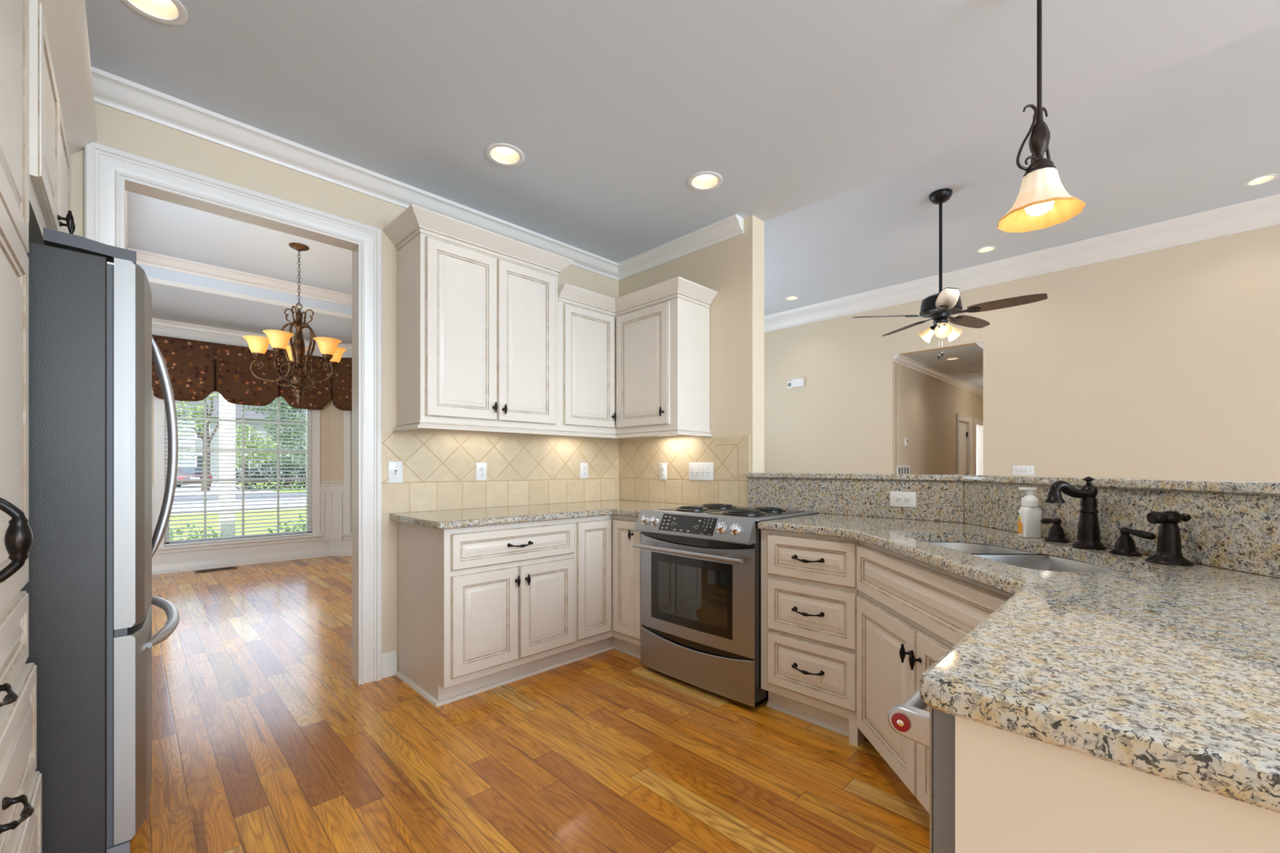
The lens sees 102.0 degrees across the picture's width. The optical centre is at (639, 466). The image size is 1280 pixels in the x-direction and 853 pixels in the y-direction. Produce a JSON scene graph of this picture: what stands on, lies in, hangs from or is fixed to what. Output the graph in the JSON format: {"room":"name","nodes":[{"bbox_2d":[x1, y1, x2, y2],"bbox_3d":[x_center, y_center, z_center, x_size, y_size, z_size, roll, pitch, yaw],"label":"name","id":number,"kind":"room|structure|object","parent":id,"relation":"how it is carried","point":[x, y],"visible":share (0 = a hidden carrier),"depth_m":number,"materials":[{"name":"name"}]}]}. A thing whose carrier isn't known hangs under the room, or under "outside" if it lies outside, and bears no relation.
{"room":"kitchen","nodes":[
{"label":"kitchen","id":0,"kind":"room"},
{"bbox_2d":[174,484,276,495],"bbox_3d":[-32.306,1.511,35.983,7.700,0.130,27.400,0,0,-45],"label":"driveway","id":1,"kind":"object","parent":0,"point":[185,485],"depth_m":31.05,"materials":[{"name":"grey concrete"}]},
{"bbox_2d":[176,467,212,487],"bbox_3d":[-32.105,0.741,37.131,2.000,1.430,4.650,0,0,-45],"label":"parked car","id":2,"kind":"object","parent":1,"relation":"on","point":[193,468],"visible":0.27,"depth_m":35.61,"materials":[{"name":"red metal"}]},
{"bbox_2d":[173,493,306,502],"bbox_3d":[-14.980,1.521,29.352,140.000,0.110,6.400,0,0,-45],"label":"street","id":3,"kind":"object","parent":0,"point":[286,494],"depth_m":24.77,"materials":[{"name":"grey asphalt"}]},
{"bbox_2d":[151,389,329,565],"bbox_3d":[-4.781,-0.364,6.256,1.805,3.080,0.120,0,0,-45],"label":"wall","id":4,"kind":"structure","parent":0,"point":[245,551],"depth_m":6.42,"materials":[{"name":"beige"}]},
{"bbox_2d":[153,395,322,554],"bbox_3d":[-4.766,-0.161,6.230,1.620,2.225,0.160,0,0,-45],"label":"window","id":5,"kind":"structure","parent":4,"relation":"in","point":[159,411],"depth_m":6.12,"materials":[{"name":"white"}]},
{"bbox_2d":[164,392,311,546],"bbox_3d":[-4.750,-0.199,6.214,1.404,2.142,0.060,0,0,-45],"label":"window blind","id":6,"kind":"object","parent":5,"relation":"attached to","point":[243,406],"visible":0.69,"depth_m":6.19,"materials":[{"name":"white plastic"}]},
{"bbox_2d":[151,334,351,410],"bbox_3d":[-4.476,-1.077,5.948,3.144,0.695,0.745,0,0,-45],"label":"window valance","id":7,"kind":"object","parent":4,"relation":"attached to","point":[197,369],"visible":0.51,"depth_m":6.09,"materials":[{"name":"fabric"}]},
{"bbox_2d":[151,481,351,574],"bbox_3d":[-4.411,0.684,5.829,3.670,0.985,1.008,0,0,-45],"label":"trim","id":8,"kind":"structure","parent":4,"relation":"attached to","point":[233,562],"depth_m":6.46,"materials":[{"name":"white"}]},
{"bbox_2d":[151,318,351,357],"bbox_3d":[-4.394,-1.515,5.811,3.670,0.176,1.058,0,0,-45],"label":"trim","id":9,"kind":"structure","parent":4,"relation":"attached to","point":[162,327],"depth_m":5.94,"materials":[{"name":"white"}]},
{"bbox_2d":[329,400,351,548],"bbox_3d":[-3.462,-0.364,6.905,1.270,3.080,0.120,0,0,0],"label":"wall","id":10,"kind":"structure","parent":0,"point":[336,415],"depth_m":6.85,"materials":[{"name":"beige paint"}]},
{"bbox_2d":[341,410,351,538],"bbox_3d":[-3.498,-0.161,6.875,0.850,2.225,0.160,0,0,0],"label":"window","id":11,"kind":"structure","parent":10,"relation":"in","point":[347,414],"depth_m":6.83,"materials":[{"name":"white wood"}]},
{"bbox_2d":[69,102,618,671],"bbox_3d":[-1.548,-0.255,2.854,3.815,2.862,0.100,0,0,-45],"label":"wall","id":12,"kind":"structure","parent":0,"point":[117,129],"depth_m":2.71,"materials":[{"name":"beige paint"}]},
{"bbox_2d":[84,142,382,684],"bbox_3d":[-1.874,-0.070,2.519,1.124,2.492,0.145,0,0,-45],"label":"trim","id":13,"kind":"structure","parent":12,"relation":"attached to","point":[109,171],"depth_m":2.80,"materials":[{"name":"white"}]},
{"bbox_2d":[382,650,396,678],"bbox_3d":[-1.411,1.109,2.908,0.085,0.135,0.014,0,0,-45],"label":"baseboard","id":14,"kind":"structure","parent":12,"relation":"attached to","point":[388,659],"depth_m":2.91,"materials":[{"name":"white wood"}]},
{"bbox_2d":[91,66,743,280],"bbox_3d":[-1.058,-1.537,2.437,3.665,0.098,1.182,0,0,-45],"label":"trim","id":15,"kind":"structure","parent":12,"relation":"attached to","point":[109,90],"depth_m":2.71,"materials":[{"name":"white"}]},
{"bbox_2d":[383,204,573,435],"bbox_3d":[-0.929,-0.764,3.111,1.019,1.125,0.399,0,0,-45],"label":"upper cabinet","id":16,"kind":"object","parent":12,"relation":"attached to","point":[477,307],"visible":1,"depth_m":2.91,"materials":[{"name":"wood"}]},
{"bbox_2d":[382,431,618,513],"bbox_3d":[-0.805,0.032,3.511,1.790,0.459,0.010,0,0,-45],"label":"tile backsplash","id":17,"kind":"structure","parent":12,"relation":"attached to","point":[439,470],"depth_m":3.36,"materials":[{"name":"beige tile"}]},
{"bbox_2d":[388,461,402,483],"bbox_3d":[-1.377,0.030,2.924,0.076,0.122,0.019,0,0,-45],"label":"light switch","id":18,"kind":"object","parent":17,"relation":"attached to","point":[395,468],"visible":1,"depth_m":2.92,"materials":[{"name":"white plastic"}]},
{"bbox_2d":[475,462,486,480],"bbox_3d":[-1.008,0.030,3.297,0.071,0.115,0.009,0,0,-45],"label":"wall outlet","id":19,"kind":"object","parent":17,"relation":"attached to","point":[481,468],"visible":1,"depth_m":3.29,"materials":[{"name":"white plastic"}]},
{"bbox_2d":[479,466,484,471],"bbox_3d":[-1.007,0.011,3.296,0.034,0.034,0.004,0,0,-45],"label":"receptacle","id":20,"kind":"object","parent":19,"relation":"attached to","point":[481,468],"depth_m":3.29,"materials":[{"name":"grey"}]},
{"bbox_2d":[479,471,484,477],"bbox_3d":[-1.007,0.050,3.296,0.034,0.034,0.004,0,0,-45],"label":"receptacle","id":21,"kind":"object","parent":19,"relation":"attached to","point":[481,473],"depth_m":3.29,"materials":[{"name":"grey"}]},
{"bbox_2d":[580,462,587,478],"bbox_3d":[-0.417,0.028,3.882,0.071,0.118,0.009,0,0,-45],"label":"wall outlet","id":22,"kind":"object","parent":17,"relation":"attached to","point":[584,466],"visible":1,"depth_m":3.88,"materials":[{"name":"white plastic"}]},
{"bbox_2d":[129,555,929,852],"bbox_3d":[3.382,1.236,5.823,15.000,0.120,12.120,0,0,-45],"label":"floor","id":23,"kind":"structure","parent":0,"point":[264,738],"depth_m":2.09,"materials":[{"name":"brown wood"}]},
{"bbox_2d":[0,0,41,852],"bbox_3d":[-1.408,-0.080,0.746,0.752,2.512,0.982,0,0,-45],"label":"pantry cabinet","id":24,"kind":"object","parent":23,"relation":"on","point":[20,785],"visible":1,"depth_m":1.10,"materials":[{"name":"wood"}]},
{"bbox_2d":[20,227,179,852],"bbox_3d":[-2.000,0.268,1.517,0.971,1.777,0.910,0,0,-45],"label":"refrigerator","id":25,"kind":"object","parent":23,"relation":"on","point":[92,346],"visible":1,"depth_m":1.40,"materials":[{"name":"grey metal"}]},
{"bbox_2d":[194,566,237,573],"bbox_3d":[-4.834,1.173,5.908,0.370,0.006,0.144,0,0,-45],"label":"floor vent","id":26,"kind":"object","parent":23,"relation":"in","point":[231,567],"visible":1,"depth_m":5.89,"materials":[{"name":"gold metal"}]},
{"bbox_2d":[395,518,574,706],"bbox_3d":[-0.865,0.738,2.979,0.811,0.876,0.660,0,0,-45],"label":"base cabinet","id":27,"kind":"object","parent":23,"relation":"on","point":[482,608],"visible":1,"depth_m":2.73,"materials":[{"name":"wood"}]},
{"bbox_2d":[568,515,641,662],"bbox_3d":[-0.177,0.738,3.498,0.898,0.876,0.890,0,0,-45],"label":"base cabinet","id":28,"kind":"object","parent":23,"relation":"on","point":[607,566],"visible":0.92,"depth_m":3.17,"materials":[{"name":"wood"}]},
{"bbox_2d":[389,499,694,529],"bbox_3d":[-0.468,0.281,3.205,1.743,0.037,0.916,0,0,-45],"label":"countertop","id":29,"kind":"structure","parent":28,"relation":"on","point":[468,517],"depth_m":2.97,"materials":[{"name":"stone"}]},
{"bbox_2d":[631,503,817,706],"bbox_3d":[0.473,0.706,2.944,0.723,0.942,0.792,0,0,-45],"label":"range","id":30,"kind":"object","parent":23,"relation":"on","point":[700,565],"visible":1,"depth_m":2.69,"materials":[{"name":"silver metal"}]},
{"bbox_2d":[675,507,708,511],"bbox_3d":[0.305,0.246,3.031,0.188,0.006,0.188,0,0,-45],"label":"burner","id":31,"kind":"object","parent":30,"relation":"on","point":[677,508],"depth_m":2.96,"materials":[{"name":"black metal"}]},
{"bbox_2d":[700,505,736,508],"bbox_3d":[0.483,0.246,3.207,0.228,0.006,0.228,0,0,-45],"label":"burner","id":32,"kind":"object","parent":30,"relation":"on","point":[704,506],"depth_m":3.12,"materials":[{"name":"black metal"}]},
{"bbox_2d":[643,505,817,521],"bbox_3d":[0.506,0.257,2.977,0.630,0.010,0.792,0,0,-45],"label":"cooktop","id":33,"kind":"object","parent":30,"relation":"in","point":[717,513],"depth_m":2.82,"materials":[{"name":"silver metal"}]},
{"bbox_2d":[722,511,765,515],"bbox_3d":[0.558,0.246,2.775,0.228,0.006,0.228,0,0,-45],"label":"burner","id":34,"kind":"object","parent":30,"relation":"on","point":[726,513],"depth_m":2.70,"materials":[{"name":"black metal"}]},
{"bbox_2d":[753,508,786,511],"bbox_3d":[0.736,0.246,2.951,0.188,0.006,0.188,0,0,-45],"label":"burner","id":35,"kind":"object","parent":30,"relation":"on","point":[761,509],"depth_m":2.88,"materials":[{"name":"black metal"}]},
{"bbox_2d":[760,529,866,746],"bbox_3d":[0.944,0.738,2.534,0.660,0.876,0.471,0,0,-45],"label":"base cabinet","id":36,"kind":"object","parent":23,"relation":"on","point":[809,593],"visible":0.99,"depth_m":2.32,"materials":[{"name":"wood"}]},
{"bbox_2d":[887,687,955,852],"bbox_3d":[0.792,0.742,0.708,0.604,0.868,0.666,0,0,-45],"label":"dishwasher","id":37,"kind":"object","parent":23,"relation":"on","point":[935,730],"visible":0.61,"depth_m":0.68,"materials":[{"name":"grey"}]},
{"bbox_2d":[856,540,1013,813],"bbox_3d":[1.166,0.738,1.674,0.615,0.876,1.003,0,0,0],"label":"base cabinet","id":38,"kind":"object","parent":23,"relation":"on","point":[910,613],"visible":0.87,"depth_m":1.78,"materials":[{"name":"wood"}]},
{"bbox_2d":[757,513,1279,813],"bbox_3d":[1.017,0.281,1.548,1.113,0.037,2.737,0,0,6],"label":"countertop","id":39,"kind":"structure","parent":38,"relation":"on","point":[1171,673],"depth_m":0.70,"materials":[{"name":"stone"}]},
{"bbox_2d":[926,542,1123,573],"bbox_3d":[1.197,0.395,1.679,0.430,0.186,0.803,0,0,0],"label":"sink","id":40,"kind":"object","parent":39,"relation":"in","point":[1020,558],"visible":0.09,"depth_m":1.76,"materials":[{"name":"silver metal"}]},
{"bbox_2d":[1017,487,1041,537],"bbox_3d":[1.448,0.169,1.926,0.070,0.186,0.053,0,0,7],"label":"soap bottle","id":41,"kind":"object","parent":39,"relation":"on","point":[1029,515],"visible":1,"depth_m":1.91,"materials":[{"name":"white plastic"}]},
{"bbox_2d":[1040,476,1155,556],"bbox_3d":[1.409,0.147,1.681,0.194,0.231,0.429,0,0,0],"label":"faucet","id":42,"kind":"object","parent":39,"relation":"on","point":[1088,535],"visible":1,"depth_m":1.66,"materials":[{"name":"brown metal"}]},
{"bbox_2d":[1145,511,1194,566],"bbox_3d":[1.444,0.191,1.413,0.093,0.143,0.093,0,0,-38],"label":"sprayer","id":43,"kind":"object","parent":39,"relation":"on","point":[1169,548],"visible":1,"depth_m":1.40,"materials":[{"name":"brown metal"}]},
{"bbox_2d":[955,715,1279,852],"bbox_3d":[0.858,0.738,0.675,0.700,0.876,0.613,0,0,-45],"label":"peninsula end panel","id":44,"kind":"object","parent":23,"relation":"on","point":[1015,793],"visible":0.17,"depth_m":0.57,"materials":[{"name":"beige wood"}]},
{"bbox_2d":[84,0,1279,344],"bbox_3d":[-0.573,-2.080,1.965,3.950,0.988,12.200,0,0,-45],"label":"ceiling","id":45,"kind":"structure","parent":0,"point":[611,107],"depth_m":2.19,"materials":[{"name":"white paint"}]},
{"bbox_2d":[120,0,187,25],"bbox_3d":[-1.664,-1.634,1.759,0.194,0.108,0.194,0,0,-45],"label":"recessed light","id":46,"kind":"object","parent":45,"relation":"in","point":[164,11],"visible":1,"depth_m":1.82,"materials":[{"name":"white plastic"}]},
{"bbox_2d":[124,190,351,319],"bbox_3d":[-2.933,-1.724,4.413,2.200,0.239,2.000,0,0,-45],"label":"trim","id":47,"kind":"structure","parent":45,"relation":"attached to","point":[143,257],"depth_m":4.87,"materials":[{"name":"white"}]},
{"bbox_2d":[242,242,346,407],"bbox_3d":[-2.860,-1.170,4.348,0.739,1.346,0.722,0,0,-45],"label":"chandelier","id":48,"kind":"object","parent":45,"relation":"hanging from","point":[278,340],"visible":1,"depth_m":4.28,"materials":[{"name":"brown metal"}]},
{"bbox_2d":[484,142,524,166],"bbox_3d":[-0.686,-1.634,2.633,0.194,0.108,0.194,0,0,-45],"label":"recessed light","id":49,"kind":"object","parent":45,"relation":"in","point":[500,153],"visible":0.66,"depth_m":2.66,"materials":[{"name":"white plastic"}]},
{"bbox_2d":[687,171,722,191],"bbox_3d":[0.361,-1.634,2.875,0.194,0.108,0.194,0,0,-45],"label":"recessed light","id":50,"kind":"object","parent":45,"relation":"in","point":[703,180],"visible":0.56,"depth_m":2.91,"materials":[{"name":"white plastic"}]},
{"bbox_2d":[996,0,1085,232],"bbox_3d":[1.263,-1.187,1.638,0.224,0.795,0.224,0,0,-45],"label":"pendant light","id":51,"kind":"object","parent":45,"relation":"hanging from","point":[1042,202],"visible":1,"depth_m":1.63,"materials":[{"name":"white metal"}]},
{"bbox_2d":[618,214,764,505],"bbox_3d":[0.271,-0.205,3.796,0.135,2.762,1.379,0,0,-45],"label":"wall","id":52,"kind":"structure","parent":0,"point":[733,268],"depth_m":3.36,"materials":[{"name":"beige paint"}]},
{"bbox_2d":[557,276,717,438],"bbox_3d":[-0.120,-0.683,3.503,0.826,0.963,0.978,0,0,-45],"label":"upper cabinet","id":53,"kind":"object","parent":52,"relation":"attached to","point":[636,364],"visible":1,"depth_m":3.42,"materials":[{"name":"wood"}]},
{"bbox_2d":[618,435,750,506],"bbox_3d":[0.262,0.032,3.701,0.010,0.459,1.221,0,0,-45],"label":"tile backsplash","id":54,"kind":"structure","parent":52,"relation":"attached to","point":[639,461],"depth_m":3.64,"materials":[{"name":"beige tile"}]},
{"bbox_2d":[658,462,666,479],"bbox_3d":[0.166,0.032,3.784,0.009,0.122,0.073,0,0,-45],"label":"wall outlet","id":55,"kind":"object","parent":54,"relation":"attached to","point":[662,466],"visible":1,"depth_m":3.78,"materials":[{"name":"white plastic"}]},
{"bbox_2d":[688,462,713,480],"bbox_3d":[0.409,0.031,3.531,0.019,0.122,0.208,0,0,-45],"label":"light switch","id":56,"kind":"object","parent":54,"relation":"attached to","point":[697,471],"visible":1,"depth_m":3.53,"materials":[{"name":"white plastic"}]},
{"bbox_2d":[895,362,982,474],"bbox_3d":[6.224,-0.274,9.129,6.310,2.900,1.320,0,0,-45],"label":"wall","id":57,"kind":"structure","parent":0,"point":[926,408],"depth_m":8.30,"materials":[{"name":"beige paint"}]},
{"bbox_2d":[896,465,910,473],"bbox_3d":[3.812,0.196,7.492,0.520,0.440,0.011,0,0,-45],"label":"light switch","id":58,"kind":"object","parent":57,"relation":"in","point":[900,468],"visible":0.3,"depth_m":7.49,"materials":[{"name":"white plastic"}]},
{"bbox_2d":[904,438,907,446],"bbox_3d":[3.875,-0.359,7.543,0.090,0.120,0.026,0,0,-45],"label":"thermostat","id":59,"kind":"object","parent":57,"relation":"attached to","point":[905,439],"visible":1,"depth_m":7.52,"materials":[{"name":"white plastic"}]},
{"bbox_2d":[893,354,982,396],"bbox_3d":[5.479,-1.515,9.092,5.420,0.098,0.082,0,0,-45],"label":"trim","id":60,"kind":"structure","parent":57,"relation":"attached to","point":[902,360],"depth_m":8.37,"materials":[{"name":"white"}]},
{"bbox_2d":[959,422,968,474],"bbox_3d":[6.066,0.160,9.798,0.777,2.008,0.058,0,0,-45],"label":"door","id":61,"kind":"structure","parent":57,"relation":"in","point":[963,434],"depth_m":9.88,"materials":[{"name":"white wood"}]},
{"bbox_2d":[955,413,982,474],"bbox_3d":[6.511,0.105,10.238,2.264,2.142,0.157,0,0,-45],"label":"trim","id":62,"kind":"structure","parent":57,"relation":"attached to","point":[978,423],"depth_m":10.06,"materials":[{"name":"white"}]},
{"bbox_2d":[976,342,982,348],"bbox_3d":[6.176,-1.515,8.388,5.420,0.098,0.082,0,0,-45],"label":"trim","id":63,"kind":"structure","parent":57,"relation":"attached to","point":[980,344],"depth_m":6.47,"materials":[{"name":"white"}]},
{"bbox_2d":[903,344,982,389],"bbox_3d":[6.199,-1.684,9.160,6.300,0.240,1.500,0,0,-45],"label":"ceiling","id":64,"kind":"structure","parent":0,"point":[971,359],"depth_m":7.73,"materials":[{"name":"white paint"}]},
{"bbox_2d":[945,357,959,359],"bbox_3d":[4.517,-1.612,7.488,0.188,0.108,0.188,0,0,-45],"label":"recessed light","id":65,"kind":"object","parent":64,"relation":"in","point":[949,358],"visible":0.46,"depth_m":7.52,"materials":[{"name":"white plastic"}]},
{"bbox_2d":[968,371,979,374],"bbox_3d":[5.496,-1.543,8.521,0.140,0.042,0.140,0,0,-45],"label":"smoke detector","id":66,"kind":"object","parent":64,"relation":"attached to","point":[970,372],"visible":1,"depth_m":8.48,"materials":[{"name":"white plastic"}]},
{"bbox_2d":[976,426,977,474],"bbox_3d":[5.937,-0.274,10.990,3.500,2.900,1.730,0,0,-45],"label":"wall","id":67,"kind":"structure","parent":0,"point":[976,427],"depth_m":11.66,"materials":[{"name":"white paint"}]},
{"bbox_2d":[754,477,1279,579],"bbox_3d":[1.412,0.623,2.180,0.637,1.107,2.601,0,0,-19],"label":"wall","id":68,"kind":"structure","parent":0,"point":[754,477],"depth_m":1.96,"materials":[{"name":"beige"}]},
{"bbox_2d":[748,477,964,523],"bbox_3d":[1.105,0.166,2.842,0.019,0.192,1.184,0,0,-45],"label":"backsplash","id":69,"kind":"structure","parent":68,"relation":"attached to","point":[935,500],"depth_m":2.76,"materials":[{"name":"beige stone"}]},
{"bbox_2d":[889,491,915,507],"bbox_3d":[1.320,0.163,2.604,0.009,0.076,0.122,0,0,-45],"label":"wall outlet","id":70,"kind":"object","parent":69,"relation":"attached to","point":[897,499],"visible":1,"depth_m":2.60,"materials":[{"name":"white plastic"}]},
{"bbox_2d":[894,495,902,502],"bbox_3d":[1.306,0.163,2.617,0.004,0.034,0.034,0,0,-45],"label":"receptacle","id":71,"kind":"object","parent":70,"relation":"attached to","point":[898,499],"depth_m":2.61,"materials":[{"name":"grey plastic"}]},
{"bbox_2d":[902,496,910,502],"bbox_3d":[1.333,0.163,2.589,0.004,0.034,0.034,0,0,-45],"label":"receptacle","id":72,"kind":"object","parent":70,"relation":"attached to","point":[905,499],"depth_m":2.59,"materials":[{"name":"grey plastic"}]},
{"bbox_2d":[746,472,1279,496],"bbox_3d":[1.486,0.053,2.204,0.873,0.031,2.752,0,0,-19],"label":"bar","id":73,"kind":"object","parent":68,"relation":"on","point":[1240,486],"visible":0.99,"depth_m":1.75,"materials":[{"name":"stone"}]},
{"bbox_2d":[964,481,1279,577],"bbox_3d":[1.515,0.166,1.665,0.013,0.192,1.530,0,0,0],"label":"backsplash","id":74,"kind":"structure","parent":68,"relation":"attached to","point":[1232,531],"depth_m":1.45,"materials":[{"name":"beige stone"}]},
{"bbox_2d":[764,224,1279,479],"bbox_3d":[4.896,-0.774,5.900,0.140,3.900,10.100,0,0,-45],"label":"wall","id":75,"kind":"structure","parent":0,"point":[1165,362],"depth_m":5.71,"materials":[{"name":"beige paint"}]},
{"bbox_2d":[786,377,804,388],"bbox_3d":[2.467,-1.324,8.221,0.045,0.140,0.285,0,0,-45],"label":"door chime","id":76,"kind":"object","parent":75,"relation":"attached to","point":[794,383],"visible":1,"depth_m":8.20,"materials":[{"name":"white plastic"}]},
{"bbox_2d":[764,193,1279,333],"bbox_3d":[3.236,-2.361,4.187,4.630,0.245,10.000,0,0,-45],"label":"trim","id":77,"kind":"structure","parent":75,"relation":"attached to","point":[1263,212],"depth_m":5.85,"materials":[{"name":"white"}]},
{"bbox_2d":[1012,465,1034,475],"bbox_3d":[4.543,0.046,6.142,0.019,0.122,0.208,0,0,-45],"label":"light switch","id":78,"kind":"object","parent":75,"relation":"attached to","point":[1016,469],"visible":0.89,"depth_m":6.14,"materials":[{"name":"white plastic"}]},
{"bbox_2d":[764,23,1279,315],"bbox_3d":[3.268,-2.629,4.289,4.820,0.290,10.100,0,0,-45],"label":"ceiling","id":79,"kind":"structure","parent":0,"point":[1184,138],"depth_m":4.54,"materials":[{"name":"white paint"}]},
{"bbox_2d":[785,296,798,300],"bbox_3d":[2.234,-2.532,7.622,0.194,0.108,0.194,0,0,-45],"label":"recessed light","id":80,"kind":"object","parent":79,"relation":"in","point":[788,298],"visible":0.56,"depth_m":7.67,"materials":[{"name":"white plastic"}]},
{"bbox_2d":[852,188,1048,359],"bbox_3d":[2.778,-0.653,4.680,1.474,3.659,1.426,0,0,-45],"label":"ceiling fan","id":81,"kind":"object","parent":79,"relation":"hanging from","point":[940,306],"visible":0.98,"depth_m":4.64,"materials":[{"name":"black metal"}]},
{"bbox_2d":[976,245,996,253],"bbox_3d":[3.953,-2.532,5.914,0.194,0.108,0.194,0,0,-45],"label":"recessed light","id":82,"kind":"object","parent":79,"relation":"in","point":[989,248],"visible":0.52,"depth_m":5.95,"materials":[{"name":"white plastic"}]},
{"bbox_2d":[1244,173,1279,186],"bbox_3d":[5.378,-2.532,4.484,0.194,0.108,0.194,0,0,-45],"label":"recessed light","id":83,"kind":"object","parent":79,"relation":"in","point":[1261,180],"visible":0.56,"depth_m":4.51,"materials":[{"name":"white plastic"}]},
{"label":"outside","id":84,"kind":"structure","parent":0,"visible":0},
{"bbox_2d":[169,482,306,540],"bbox_3d":[-37.877,1.576,52.487,140.000,0.200,112.100,0,0,-45],"label":"lawn","id":85,"kind":"structure","parent":84,"point":[239,484],"depth_m":14.08,"materials":[{"name":"green plant"}]},
{"bbox_2d":[175,391,218,490],"bbox_3d":[-26.521,-2.026,30.172,5.073,7.213,2.724,0,0,-45],"label":"shade tree","id":86,"kind":"object","parent":85,"relation":"on","point":[210,394],"visible":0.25,"depth_m":30.55,"materials":[{"name":"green plant"}]},
{"bbox_2d":[169,524,230,540],"bbox_3d":[-6.124,1.177,7.102,0.859,0.806,0.595,0,0,-45],"label":"shrub","id":87,"kind":"object","parent":85,"relation":"on","point":[188,526],"visible":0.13,"depth_m":7.08,"materials":[{"name":"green plant"}]},
{"bbox_2d":[218,392,235,537],"bbox_3d":[-6.038,-0.374,7.580,0.220,3.700,0.220,0,0,-45],"label":"porch column","id":88,"kind":"structure","parent":85,"relation":"on","point":[220,395],"depth_m":7.51,"materials":[{"name":"white"}]},
{"bbox_2d":[174,391,306,482],"bbox_3d":[-40.097,-3.324,53.878,15.200,9.600,10.200,0,0,-45],"label":"house","id":89,"kind":"structure","parent":85,"relation":"on","point":[215,398],"depth_m":49.14,"materials":[{"name":"grey"}]},
{"bbox_2d":[235,422,279,489],"bbox_3d":[-24.740,-0.606,33.211,2.854,4.382,1.969,0,0,-45],"label":"evergreen tree","id":90,"kind":"object","parent":85,"relation":"on","point":[237,427],"visible":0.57,"depth_m":33.02,"materials":[{"name":"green plant"}]},
{"bbox_2d":[235,461,306,491],"bbox_3d":[-21.535,0.597,32.418,6.667,2.046,1.523,0,0,-45],"label":"clipped hedge","id":91,"kind":"object","parent":85,"relation":"on","point":[261,465],"visible":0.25,"depth_m":31.50,"materials":[{"name":"green plant"}]},
{"bbox_2d":[240,396,306,488],"bbox_3d":[-25.107,-2.176,36.392,2.541,7.526,5.140,0,0,43],"label":"evergreen tree","id":92,"kind":"object","parent":85,"relation":"on","point":[282,397],"visible":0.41,"depth_m":36.24,"materials":[{"name":"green plant"}]},
{"bbox_2d":[267,514,306,533],"bbox_3d":[-5.295,1.161,8.132,0.932,0.840,0.596,0,0,-45],"label":"shrub","id":93,"kind":"object","parent":85,"relation":"on","point":[286,523],"visible":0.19,"depth_m":8.02,"materials":[{"name":"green plant"}]},
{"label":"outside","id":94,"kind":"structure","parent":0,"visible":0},
{"bbox_2d":[170,497,306,515],"bbox_3d":[-10.373,1.511,24.697,140.000,0.130,6.700,0,0,-45],"label":"sidewalk","id":95,"kind":"structure","parent":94,"point":[304,500],"depth_m":19.30,"materials":[{"name":"grey concrete"}]},
{"bbox_3d":[-1.685,-0.314,0.373,0.130,2.980,11.500,0,0,-45],"label":"wall","id":96,"kind":"structure","parent":0,"visible":0},
{"bbox_2d":[28,0,97,244],"bbox_3d":[-2.116,-0.980,1.481,0.752,0.712,1.043,0,0,-45],"label":"upper cabinet","id":97,"kind":"object","parent":96,"relation":"attached to","point":[62,122],"visible":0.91,"depth_m":1.53,"materials":[{"name":"wood"}]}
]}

